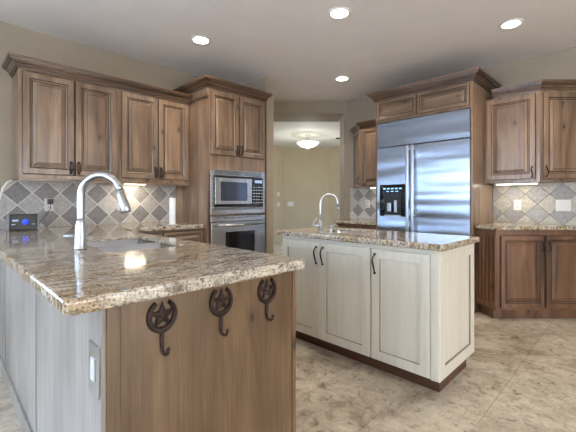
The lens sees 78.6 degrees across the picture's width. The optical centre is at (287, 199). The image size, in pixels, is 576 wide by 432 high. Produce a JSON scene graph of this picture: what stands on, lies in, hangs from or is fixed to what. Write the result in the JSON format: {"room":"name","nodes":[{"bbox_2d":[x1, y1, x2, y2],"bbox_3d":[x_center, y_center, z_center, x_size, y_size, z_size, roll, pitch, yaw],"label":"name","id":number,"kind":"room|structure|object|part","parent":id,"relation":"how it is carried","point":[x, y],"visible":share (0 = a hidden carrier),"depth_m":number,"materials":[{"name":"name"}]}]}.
{"room":"kitchen","nodes":[
{"label":"kitchen","id":0,"kind":"room"},
{"bbox_2d":[0,21,236,229],"bbox_3d":[-3.087,-0.190,2.542,6.630,2.720,0.120,0,0,-45],"label":"wall","id":1,"kind":"structure","parent":0,"point":[15,39],"depth_m":3.34,"materials":[{"name":"paint"}]},
{"bbox_2d":[12,68,117,180],"bbox_3d":[-2.026,-0.631,3.249,0.779,0.898,0.378,0,0,-45],"label":"upper cabinet","id":2,"kind":"object","parent":1,"relation":"attached to","point":[63,128],"visible":0.98,"depth_m":3.08,"materials":[{"name":"brown wood"}]},
{"bbox_3d":[-2.046,-0.640,3.017,0.378,0.848,0.020,0,0,-45],"label":"door","id":3,"kind":"part","parent":2,"relation":"part of","materials":[{"name":"brown wood"}]},
{"bbox_3d":[-1.917,-0.286,3.116,0.034,0.118,0.035,0,0,-45],"label":"handle","id":4,"kind":"part","parent":2,"relation":"part of","materials":[{"name":"brown metal"}]},
{"bbox_3d":[-1.874,-0.286,3.158,0.034,0.118,0.035,0,0,-45],"label":"handle","id":5,"kind":"part","parent":2,"relation":"part of","materials":[{"name":"brown metal"}]},
{"bbox_3d":[-1.784,-0.640,3.279,0.353,0.848,0.020,0,0,-45],"label":"door","id":6,"kind":"part","parent":2,"relation":"part of","materials":[{"name":"brown wood"}]},
{"bbox_2d":[1,52,192,103],"bbox_3d":[-1.772,-1.123,3.484,1.619,0.085,0.404,0,0,-45],"label":"crown molding","id":7,"kind":"structure","parent":2,"relation":"attached to","point":[12,62],"depth_m":3.19,"materials":[{"name":"brown wood"}]},
{"bbox_2d":[18,178,188,185],"bbox_3d":[-1.664,-0.171,3.429,1.540,0.021,0.018,0,0,-45],"label":"rail","id":8,"kind":"object","parent":2,"relation":"attached to","point":[19,179],"visible":0.89,"depth_m":3.28,"materials":[{"name":"brown wood"}]},
{"bbox_2d":[0,180,175,228],"bbox_3d":[-1.969,0.036,3.559,1.791,0.433,0.022,0,0,-45],"label":"tile backsplash","id":9,"kind":"structure","parent":1,"relation":"attached to","point":[148,203],"depth_m":3.51,"materials":[{"name":"tile"}]},
{"bbox_2d":[44,198,52,210],"bbox_3d":[-2.232,0.045,3.287,0.072,0.118,0.009,0,0,-45],"label":"wall plate","id":10,"kind":"object","parent":9,"relation":"attached to","point":[46,206],"visible":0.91,"depth_m":3.27,"materials":[{"name":"white plastic"}]},
{"bbox_2d":[39,199,52,223],"bbox_3d":[-2.239,0.122,3.234,0.040,0.263,0.147,0,0,34],"label":"charger","id":11,"kind":"object","parent":10,"relation":"attached to","point":[49,201],"visible":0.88,"depth_m":3.26,"materials":[{"name":"black plastic"}]},
{"bbox_2d":[118,89,189,183],"bbox_3d":[-1.479,-0.631,3.796,0.763,0.898,0.378,0,0,-45],"label":"upper cabinet","id":12,"kind":"object","parent":1,"relation":"attached to","point":[153,132],"visible":0.91,"depth_m":3.65,"materials":[{"name":"brown wood"}]},
{"bbox_3d":[-1.497,-0.640,3.566,0.367,0.848,0.020,0,0,-45],"label":"door","id":13,"kind":"part","parent":12,"relation":"part of","materials":[{"name":"brown wood"}]},
{"bbox_3d":[-1.242,-0.640,3.821,0.348,0.848,0.020,0,0,-45],"label":"door","id":14,"kind":"part","parent":12,"relation":"part of","materials":[{"name":"brown wood"}]},
{"bbox_2d":[240,76,273,253],"bbox_3d":[-0.760,-0.190,4.989,0.120,2.720,1.511,0,0,-45],"label":"wall partition","id":15,"kind":"structure","parent":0,"point":[266,84],"depth_m":4.45,"materials":[{"name":"paint"}]},
{"bbox_2d":[274,145,282,243],"bbox_3d":[-1.620,-0.140,9.535,2.960,2.620,0.570,0,0,0],"label":"wall","id":16,"kind":"structure","parent":0,"point":[278,151],"depth_m":9.51,"materials":[{"name":"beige paint"}]},
{"bbox_2d":[0,0,575,100],"bbox_3d":[-0.311,-1.590,0.997,8.370,0.080,8.051,0,0,-45],"label":"ceiling","id":17,"kind":"structure","parent":0,"point":[382,44],"depth_m":3.34,"materials":[{"name":"paint"}]},
{"bbox_2d":[191,35,210,44],"bbox_3d":[-0.843,-1.544,3.410,0.196,0.009,0.196,0,0,-45],"label":"recessed light","id":18,"kind":"object","parent":17,"relation":"in","point":[198,39],"visible":1,"depth_m":3.40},
{"bbox_2d":[328,7,351,19],"bbox_3d":[0.427,-1.544,2.918,0.196,0.009,0.196,0,0,-45],"label":"recessed light","id":19,"kind":"object","parent":17,"relation":"in","point":[337,13],"visible":1,"depth_m":2.92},
{"bbox_2d":[334,76,349,81],"bbox_3d":[0.689,-1.544,4.490,0.196,0.009,0.196,0,0,-45],"label":"recessed light","id":20,"kind":"object","parent":17,"relation":"in","point":[339,78],"visible":1,"depth_m":4.48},
{"bbox_2d":[498,18,523,29],"bbox_3d":[1.964,-1.544,3.100,0.196,0.009,0.196,0,0,-45],"label":"recessed light","id":21,"kind":"object","parent":17,"relation":"in","point":[512,23],"visible":1,"depth_m":3.10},
{"bbox_2d":[0,243,575,431],"bbox_3d":[0.318,1.210,4.914,14.600,0.080,12.500,0,0,-45],"label":"floor","id":22,"kind":"structure","parent":0,"point":[519,375],"depth_m":2.16,"materials":[{"name":"tile"}]},
{"bbox_2d":[0,258,295,431],"bbox_3d":[-1.242,0.735,2.268,0.830,0.870,2.872,0,0,-45],"label":"base cabinet","id":23,"kind":"object","parent":22,"relation":"on","point":[244,380],"visible":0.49,"depth_m":1.25,"materials":[{"name":"brown wood"}]},
{"bbox_3d":[-2.193,0.735,2.656,0.012,0.870,0.958,0,0,-45],"label":"panel","id":24,"kind":"part","parent":23,"relation":"part of","materials":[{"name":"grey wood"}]},
{"bbox_3d":[-1.534,1.127,1.980,0.012,0.085,2.866,0,0,-45],"label":"trim","id":25,"kind":"part","parent":23,"relation":"part of","materials":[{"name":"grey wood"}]},
{"bbox_3d":[-1.495,0.735,1.959,0.012,0.870,0.975,0,0,-45],"label":"panel","id":26,"kind":"part","parent":23,"relation":"part of","materials":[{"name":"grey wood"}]},
{"bbox_3d":[-0.823,0.735,1.287,0.012,0.870,0.886,0,0,-45],"label":"panel","id":27,"kind":"part","parent":23,"relation":"part of","materials":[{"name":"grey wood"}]},
{"bbox_2d":[89,339,99,399],"bbox_3d":[-0.552,0.480,1.000,0.082,0.145,0.009,0,0,45],"label":"wall plate","id":28,"kind":"object","parent":23,"relation":"attached to","point":[94,349],"visible":1,"depth_m":0.99,"materials":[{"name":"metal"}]},
{"bbox_3d":[-0.497,0.735,0.996,0.038,0.870,0.019,0,0,-45],"label":"corner post","id":29,"kind":"part","parent":23,"relation":"part of","materials":[{"name":"brown wood"}]},
{"bbox_2d":[0,222,304,315],"bbox_3d":[-0.947,0.277,2.536,1.793,0.043,2.886,0,0,-45],"label":"countertop","id":30,"kind":"structure","parent":23,"relation":"on","point":[91,279],"depth_m":1.39,"materials":[{"name":"beige stone"}]},
{"bbox_2d":[6,213,38,230],"bbox_3d":[-2.230,0.185,2.959,0.216,0.139,0.085,0,0,-45],"label":"clock radio","id":31,"kind":"object","parent":30,"relation":"on","point":[13,221],"visible":0.99,"depth_m":2.93,"materials":[{"name":"black plastic"}]},
{"bbox_2d":[63,172,131,249],"bbox_3d":[-0.989,0.053,1.842,0.339,0.402,0.130,0,0,16],"label":"kitchen faucet","id":32,"kind":"object","parent":30,"relation":"on","point":[81,234],"visible":1,"depth_m":1.82,"materials":[{"name":"silver metal"}]},
{"bbox_3d":[-1.120,0.188,1.877,0.098,0.024,0.111,0,0,-4],"label":"lever","id":33,"kind":"part","parent":32,"relation":"part of","materials":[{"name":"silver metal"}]},
{"bbox_2d":[87,238,175,251],"bbox_3d":[-0.958,0.371,2.090,0.398,0.207,0.688,0,0,-45],"label":"undermount sink","id":34,"kind":"object","parent":30,"relation":"in","point":[120,245],"visible":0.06,"depth_m":2.21,"materials":[{"name":"metal"}]},
{"bbox_3d":[-1.083,0.368,2.215,0.398,0.200,0.334,0,0,-45],"label":"bowl","id":35,"kind":"part","parent":34,"relation":"part of","materials":[{"name":"metal"}]},
{"bbox_3d":[-0.839,0.368,1.971,0.398,0.200,0.352,0,0,-45],"label":"bowl","id":36,"kind":"part","parent":34,"relation":"part of","materials":[{"name":"metal"}]},
{"bbox_2d":[167,196,177,224],"bbox_3d":[-1.174,0.108,3.578,0.100,0.292,0.100,0,0,-45],"label":"paper towel roll","id":37,"kind":"object","parent":30,"relation":"on","point":[172,201],"visible":0.98,"depth_m":3.55,"materials":[{"name":"white paper"}]},
{"bbox_2d":[146,299,176,355],"bbox_3d":[-0.379,0.396,1.081,0.097,0.168,0.038,0,0,-45],"label":"hook","id":38,"kind":"object","parent":23,"relation":"attached to","point":[162,314],"visible":1,"depth_m":1.08,"materials":[{"name":"brown metal"}]},
{"bbox_3d":[-0.236,0.735,1.260,0.700,0.870,0.013,0,0,-45],"label":"panel","id":39,"kind":"part","parent":23,"relation":"part of","materials":[{"name":"brown wood"}]},
{"bbox_2d":[209,287,232,336],"bbox_3d":[-0.225,0.396,1.235,0.097,0.168,0.038,0,0,-45],"label":"hook","id":40,"kind":"object","parent":23,"relation":"attached to","point":[221,300],"visible":1,"depth_m":1.24,"materials":[{"name":"brown metal"}]},
{"bbox_2d":[257,278,276,321],"bbox_3d":[-0.072,0.396,1.388,0.097,0.168,0.038,0,0,-45],"label":"hook","id":41,"kind":"object","parent":23,"relation":"attached to","point":[267,289],"visible":1,"depth_m":1.39,"materials":[{"name":"brown metal"}]},
{"bbox_3d":[0.021,0.735,1.513,0.019,0.870,0.019,0,0,-45],"label":"corner post","id":42,"kind":"part","parent":23,"relation":"part of","materials":[{"name":"brown wood"}]},
{"bbox_2d":[138,228,202,242],"bbox_3d":[-1.434,0.735,3.635,0.928,0.870,0.667,0,0,-45],"label":"base cabinet","id":43,"kind":"object","parent":22,"relation":"on","point":[196,235],"visible":0.05,"depth_m":3.59,"materials":[{"name":"brown wood"}]},
{"bbox_3d":[-1.383,0.398,3.270,0.445,0.165,0.020,0,0,-45],"label":"drawer","id":44,"kind":"part","parent":43,"relation":"part of","materials":[{"name":"brown wood"}]},
{"bbox_3d":[-1.061,0.398,3.592,0.445,0.165,0.020,0,0,-45],"label":"drawer","id":45,"kind":"part","parent":43,"relation":"part of","materials":[{"name":"brown wood"}]},
{"bbox_2d":[173,75,272,243],"bbox_3d":[-0.787,-0.059,4.215,0.936,2.458,0.765,0,0,-45],"label":"tall cabinet","id":46,"kind":"object","parent":22,"relation":"on","point":[227,130],"visible":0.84,"depth_m":3.90,"materials":[{"name":"brown wood"}]},
{"bbox_3d":[-0.787,-1.240,4.215,0.936,0.095,0.765,0,0,-45],"label":"crown","id":47,"kind":"part","parent":46,"relation":"part of","materials":[{"name":"brown wood"}]},
{"bbox_3d":[-0.690,-0.828,3.849,0.376,0.685,0.020,0,0,-45],"label":"door","id":48,"kind":"part","parent":46,"relation":"part of","materials":[{"name":"brown wood"}]},
{"bbox_2d":[209,169,264,214],"bbox_3d":[-0.655,-0.087,4.083,0.756,0.482,0.340,0,0,-45],"label":"microwave","id":49,"kind":"object","parent":46,"relation":"in","point":[230,191],"visible":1,"depth_m":3.93,"materials":[{"name":"metal"}]},
{"bbox_3d":[-0.603,-0.093,3.913,0.510,0.325,0.015,0,0,-45],"label":"microwave door","id":50,"kind":"part","parent":49,"relation":"part of","materials":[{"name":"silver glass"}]},
{"bbox_3d":[-0.595,-0.099,3.906,0.500,0.285,0.005,0,0,-45],"label":"door frame","id":51,"kind":"part","parent":49,"relation":"part of","materials":[{"name":"metal"}]},
{"bbox_2d":[209,214,264,252],"bbox_3d":[-0.709,0.500,4.137,0.756,0.650,0.587,0,0,-45],"label":"wall oven","id":52,"kind":"object","parent":46,"relation":"in","point":[246,232],"visible":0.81,"depth_m":3.95,"materials":[{"name":"silver metal"}]},
{"bbox_3d":[-0.555,0.205,3.983,0.756,0.060,0.021,0,0,-45],"label":"control panel","id":53,"kind":"part","parent":52,"relation":"part of","materials":[{"name":"metal"}]},
{"bbox_3d":[-0.519,0.275,3.947,0.656,0.024,0.051,0,0,-45],"label":"handle","id":54,"kind":"part","parent":52,"relation":"part of","materials":[{"name":"metal"}]},
{"bbox_3d":[-0.421,-0.828,4.118,0.376,0.685,0.020,0,0,-45],"label":"door","id":55,"kind":"part","parent":46,"relation":"part of","materials":[{"name":"brown wood"}]},
{"bbox_2d":[336,223,375,229],"bbox_3d":[1.058,0.748,4.946,0.822,0.845,0.648,0,0,45],"label":"base cabinet","id":56,"kind":"object","parent":22,"relation":"on","point":[373,227],"visible":0.02,"depth_m":4.69,"materials":[{"name":"brown wood"}]},
{"bbox_3d":[0.799,0.415,4.801,0.320,0.150,0.020,0,0,45],"label":"drawer","id":57,"kind":"part","parent":56,"relation":"part of","materials":[{"name":"brown wood"}]},
{"bbox_2d":[333,218,375,224],"bbox_3d":[1.046,0.304,4.961,0.616,0.038,0.864,0,0,-45],"label":"countertop","id":58,"kind":"structure","parent":56,"relation":"on","point":[348,220],"depth_m":4.81,"materials":[{"name":"beige stone"}]},
{"bbox_3d":[1.029,0.415,4.571,0.320,0.150,0.020,0,0,45],"label":"drawer","id":59,"kind":"part","parent":56,"relation":"part of","materials":[{"name":"brown wood"}]},
{"bbox_2d":[283,235,473,391],"bbox_3d":[0.610,0.734,2.710,1.330,0.873,0.634,0,0,45],"label":"kitchen island","id":60,"kind":"object","parent":22,"relation":"on","point":[405,313],"visible":0.9,"depth_m":2.32,"materials":[{"name":"beige paint"}]},
{"bbox_3d":[0.103,0.693,2.832,0.405,0.735,0.020,0,0,45],"label":"door","id":61,"kind":"part","parent":60,"relation":"part of","materials":[{"name":"beige paint"}]},
{"bbox_3d":[0.253,0.422,2.646,0.023,0.141,0.039,0,0,45],"label":"handle","id":62,"kind":"part","parent":60,"relation":"part of","materials":[{"name":"brown metal"}]},
{"bbox_3d":[0.404,0.693,2.531,0.436,0.735,0.020,0,0,45],"label":"door","id":63,"kind":"part","parent":60,"relation":"part of","materials":[{"name":"beige paint"}]},
{"bbox_3d":[0.568,0.422,2.331,0.023,0.141,0.039,0,0,45],"label":"handle","id":64,"kind":"part","parent":60,"relation":"part of","materials":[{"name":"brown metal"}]},
{"bbox_2d":[276,226,478,251],"bbox_3d":[0.617,0.275,2.714,0.650,0.040,1.390,0,0,-45],"label":"island countertop","id":65,"kind":"structure","parent":60,"relation":"on","point":[413,240],"depth_m":2.42,"materials":[{"name":"beige stone"}]},
{"bbox_2d":[312,193,339,232],"bbox_3d":[0.297,0.100,2.755,0.224,0.308,0.052,0,0,-6],"label":"island faucet","id":66,"kind":"object","parent":65,"relation":"on","point":[319,225],"visible":1,"depth_m":2.75,"materials":[{"name":"silver metal"}]},
{"bbox_2d":[329,224,338,233],"bbox_3d":[0.347,0.221,2.681,0.076,0.068,0.040,0,0,7],"label":"soap dispenser","id":67,"kind":"object","parent":65,"relation":"on","point":[330,226],"visible":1,"depth_m":2.67,"materials":[{"name":"silver metal"}]},
{"bbox_2d":[324,230,369,233],"bbox_3d":[0.477,0.363,2.896,0.328,0.186,0.418,0,0,-45],"label":"prep sink","id":68,"kind":"object","parent":65,"relation":"in","point":[336,231],"visible":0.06,"depth_m":3.06,"materials":[{"name":"metal"}]},
{"bbox_3d":[0.705,0.693,2.230,0.397,0.735,0.020,0,0,45],"label":"door","id":69,"kind":"part","parent":60,"relation":"part of","materials":[{"name":"beige paint"}]},
{"bbox_3d":[1.087,0.680,2.261,0.596,0.765,0.020,0,0,-45],"label":"panel","id":70,"kind":"part","parent":60,"relation":"part of","materials":[{"name":"beige paint"}]},
{"bbox_2d":[377,109,470,235],"bbox_3d":[1.695,0.114,4.191,1.067,2.112,0.734,0,0,45],"label":"refrigerator","id":71,"kind":"object","parent":22,"relation":"on","point":[424,163],"visible":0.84,"depth_m":3.92,"materials":[{"name":"silver metal"}]},
{"bbox_3d":[1.237,0.075,4.192,0.120,0.140,0.028,0,0,45],"label":"lever","id":72,"kind":"part","parent":71,"relation":"part of","materials":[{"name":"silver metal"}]},
{"bbox_3d":[1.274,0.213,4.210,0.444,1.694,0.040,0,0,45],"label":"freezer door","id":73,"kind":"part","parent":71,"relation":"part of","materials":[{"name":"metal"}]},
{"bbox_3d":[1.375,0.163,4.036,0.032,1.575,0.062,0,0,45],"label":"handle","id":74,"kind":"part","parent":71,"relation":"part of","materials":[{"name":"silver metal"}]},
{"bbox_3d":[1.418,0.163,3.993,0.032,1.575,0.062,0,0,45],"label":"handle","id":75,"kind":"part","parent":71,"relation":"part of","materials":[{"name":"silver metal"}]},
{"bbox_3d":[1.654,0.213,3.831,0.617,1.694,0.040,0,0,45],"label":"fridge door","id":76,"kind":"part","parent":71,"relation":"part of","materials":[{"name":"metal"}]},
{"bbox_2d":[366,67,500,313],"bbox_3d":[1.706,-0.073,4.201,1.291,2.486,0.784,0,0,45],"label":"tall cabinet","id":77,"kind":"object","parent":22,"relation":"on","point":[465,95],"visible":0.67,"depth_m":3.81,"materials":[{"name":"brown wood"}]},
{"bbox_3d":[1.282,-1.087,4.176,0.505,0.235,0.020,0,0,45],"label":"door","id":78,"kind":"part","parent":77,"relation":"part of","materials":[{"name":"brown wood"}]},
{"bbox_3d":[1.706,-1.266,4.201,1.291,0.100,0.784,0,0,45],"label":"crown","id":79,"kind":"part","parent":77,"relation":"part of","materials":[{"name":"brown wood"}]},
{"bbox_3d":[1.662,-1.087,3.796,0.558,0.235,0.020,0,0,45],"label":"door","id":80,"kind":"part","parent":77,"relation":"part of","materials":[{"name":"brown wood"}]},
{"bbox_2d":[476,229,575,317],"bbox_3d":[2.453,0.733,3.492,0.934,0.874,0.730,0,0,45],"label":"base cabinet","id":81,"kind":"object","parent":22,"relation":"on","point":[520,273],"visible":1,"depth_m":3.41,"materials":[{"name":"brown wood"}]},
{"bbox_3d":[2.269,0.695,3.410,0.425,0.700,0.020,0,0,0],"label":"door","id":82,"kind":"part","parent":81,"relation":"part of","materials":[{"name":"brown wood"}]},
{"bbox_2d":[475,222,575,229],"bbox_3d":[2.449,0.274,3.478,0.731,0.038,0.947,0,0,-45],"label":"countertop","id":83,"kind":"structure","parent":81,"relation":"on","point":[494,225],"depth_m":3.41,"materials":[{"name":"beige stone"}]},
{"bbox_3d":[2.704,0.695,3.410,0.425,0.700,0.020,0,0,0],"label":"door","id":84,"kind":"part","parent":81,"relation":"part of","materials":[{"name":"brown wood"}]},
{"bbox_2d":[283,147,328,229],"bbox_3d":[0.495,-0.140,9.760,1.270,2.620,0.120,0,0,0],"label":"wall","id":85,"kind":"structure","parent":0,"point":[305,170],"depth_m":9.70,"materials":[{"name":"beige paint"}]},
{"bbox_2d":[274,117,341,146],"bbox_3d":[0.000,-1.490,8.035,6.400,0.080,3.830,0,0,0],"label":"ceiling","id":86,"kind":"structure","parent":0,"point":[286,134],"depth_m":7.68,"materials":[{"name":"paint"}]},
{"bbox_2d":[297,135,318,147],"bbox_3d":[0.447,-1.298,7.870,0.500,0.305,0.500,0,0,-45],"label":"hall ceiling light","id":87,"kind":"object","parent":86,"relation":"attached to","point":[307,144],"visible":1,"depth_m":7.73,"materials":[{"name":"white glass"}]},
{"bbox_3d":[0.447,-1.228,7.870,0.500,0.115,0.500,0,0,-45],"label":"lamp shade","id":88,"kind":"part","parent":87,"relation":"part of","materials":[{"name":"white glass"}]},
{"bbox_2d":[274,101,346,218],"bbox_3d":[-0.150,-0.190,5.915,2.200,2.720,0.770,0,0,0],"label":"wall","id":89,"kind":"structure","parent":0,"point":[284,111],"depth_m":5.53,"materials":[{"name":"paint"}]},
{"bbox_2d":[329,146,339,226],"bbox_3d":[2.115,-0.140,9.510,1.970,2.620,0.620,0,0,0],"label":"wall","id":90,"kind":"structure","parent":0,"point":[334,152],"depth_m":9.59,"materials":[{"name":"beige paint"}]},
{"bbox_2d":[347,47,575,224],"bbox_3d":[3.185,-0.190,3.362,0.120,2.720,6.251,0,0,-45],"label":"wall","id":91,"kind":"structure","parent":0,"point":[561,64],"depth_m":3.93,"materials":[{"name":"paint"}]},
{"bbox_2d":[350,188,375,218],"bbox_3d":[1.274,0.051,5.180,0.012,0.463,0.855,0,0,-45],"label":"tile backsplash","id":92,"kind":"structure","parent":91,"relation":"attached to","point":[358,197],"depth_m":5.32,"materials":[{"name":"beige tile"}]},
{"bbox_2d":[366,200,369,207],"bbox_3d":[1.190,0.060,5.249,0.072,0.118,0.009,0,0,45],"label":"wall plate","id":93,"kind":"object","parent":92,"relation":"attached to","point":[367,201],"visible":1,"depth_m":5.24,"materials":[{"name":"white plastic"}]},
{"bbox_2d":[350,119,375,187],"bbox_3d":[1.143,-0.634,5.037,0.831,0.904,0.399,0,0,45],"label":"upper cabinet","id":94,"kind":"object","parent":91,"relation":"attached to","point":[364,140],"visible":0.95,"depth_m":4.91,"materials":[{"name":"brown wood"}]},
{"bbox_3d":[1.015,-0.596,5.199,0.020,0.788,0.447,0,0,0],"label":"panel","id":95,"kind":"part","parent":94,"relation":"part of","materials":[{"name":"brown wood"}]},
{"bbox_3d":[1.047,-1.044,5.031,0.233,0.085,0.827,0,0,-20],"label":"crown","id":96,"kind":"part","parent":94,"relation":"part of","materials":[{"name":"brown wood"}]},
{"bbox_3d":[1.176,-0.596,4.806,0.415,0.788,0.020,0,0,45],"label":"door","id":97,"kind":"part","parent":94,"relation":"part of","materials":[{"name":"brown wood"}]},
{"bbox_2d":[485,91,544,183],"bbox_3d":[2.423,-0.634,3.767,0.499,0.905,0.383,0,0,45],"label":"upper cabinet","id":98,"kind":"object","parent":91,"relation":"attached to","point":[512,123],"visible":0.94,"depth_m":3.64,"materials":[{"name":"brown wood"}]},
{"bbox_2d":[495,182,537,184],"bbox_3d":[2.425,-0.172,3.741,0.380,0.016,0.060,0,0,45],"label":"light","id":99,"kind":"object","parent":98,"relation":"attached to","point":[532,182],"visible":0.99,"depth_m":3.73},
{"bbox_2d":[491,79,575,98],"bbox_3d":[2.543,-1.131,3.527,0.868,0.085,0.244,0,0,21],"label":"crown molding","id":100,"kind":"structure","parent":98,"relation":"attached to","point":[544,84],"depth_m":3.48,"materials":[{"name":"brown wood"}]},
{"bbox_2d":[493,182,575,224],"bbox_3d":[2.944,0.036,3.510,0.012,0.433,1.600,0,0,-45],"label":"tile backsplash","id":101,"kind":"structure","parent":91,"relation":"attached to","point":[538,201],"depth_m":3.78,"materials":[{"name":"tile"}]},
{"bbox_2d":[514,200,520,209],"bbox_3d":[2.541,0.055,3.897,0.072,0.118,0.009,0,0,45],"label":"wall plate","id":102,"kind":"object","parent":101,"relation":"attached to","point":[517,203],"visible":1,"depth_m":3.90,"materials":[{"name":"white plastic"}]},
{"bbox_2d":[556,200,570,210],"bbox_3d":[2.825,0.055,3.613,0.125,0.118,0.009,0,0,45],"label":"wall plate","id":103,"kind":"object","parent":101,"relation":"attached to","point":[561,205],"visible":1,"depth_m":3.61,"materials":[{"name":"white plastic"}]},
{"bbox_2d":[540,90,575,182],"bbox_3d":[2.732,-0.634,3.489,0.329,0.905,0.340,0,0,45],"label":"upper cabinet","id":104,"kind":"object","parent":91,"relation":"attached to","point":[557,107],"visible":1,"depth_m":3.47,"materials":[{"name":"brown wood"}]}
]}

